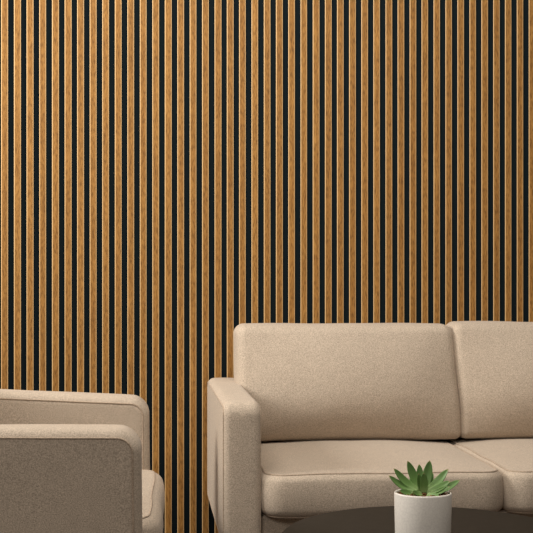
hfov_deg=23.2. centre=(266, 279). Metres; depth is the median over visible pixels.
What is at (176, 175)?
wall
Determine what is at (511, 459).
seat cushion
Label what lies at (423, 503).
potted succulent
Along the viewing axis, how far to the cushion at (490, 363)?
3.89 m
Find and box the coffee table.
[282,506,532,532]
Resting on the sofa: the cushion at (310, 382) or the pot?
the cushion at (310, 382)
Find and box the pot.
[394,489,451,532]
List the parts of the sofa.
armrest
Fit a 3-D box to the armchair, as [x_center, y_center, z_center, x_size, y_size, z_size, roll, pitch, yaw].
[-0.687,0.554,3.023,0.895,0.732,1.003,0,0,-4]
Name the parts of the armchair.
armrest, armrest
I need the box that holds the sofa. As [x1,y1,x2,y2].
[207,321,532,532]
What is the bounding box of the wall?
[0,0,532,532]
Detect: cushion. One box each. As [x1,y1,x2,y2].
[142,471,163,532]
[234,323,460,441]
[261,440,503,516]
[445,438,532,512]
[446,321,532,438]
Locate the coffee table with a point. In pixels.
(368, 519)
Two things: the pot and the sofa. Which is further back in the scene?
the sofa
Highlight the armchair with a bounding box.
[0,389,163,532]
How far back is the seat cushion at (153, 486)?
2.96 m
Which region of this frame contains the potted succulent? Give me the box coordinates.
[389,461,459,532]
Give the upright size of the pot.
0.102 m
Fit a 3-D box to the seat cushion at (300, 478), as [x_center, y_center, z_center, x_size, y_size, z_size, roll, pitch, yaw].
[0.267,0.544,3.649,0.638,0.143,0.753,0,0,-5]

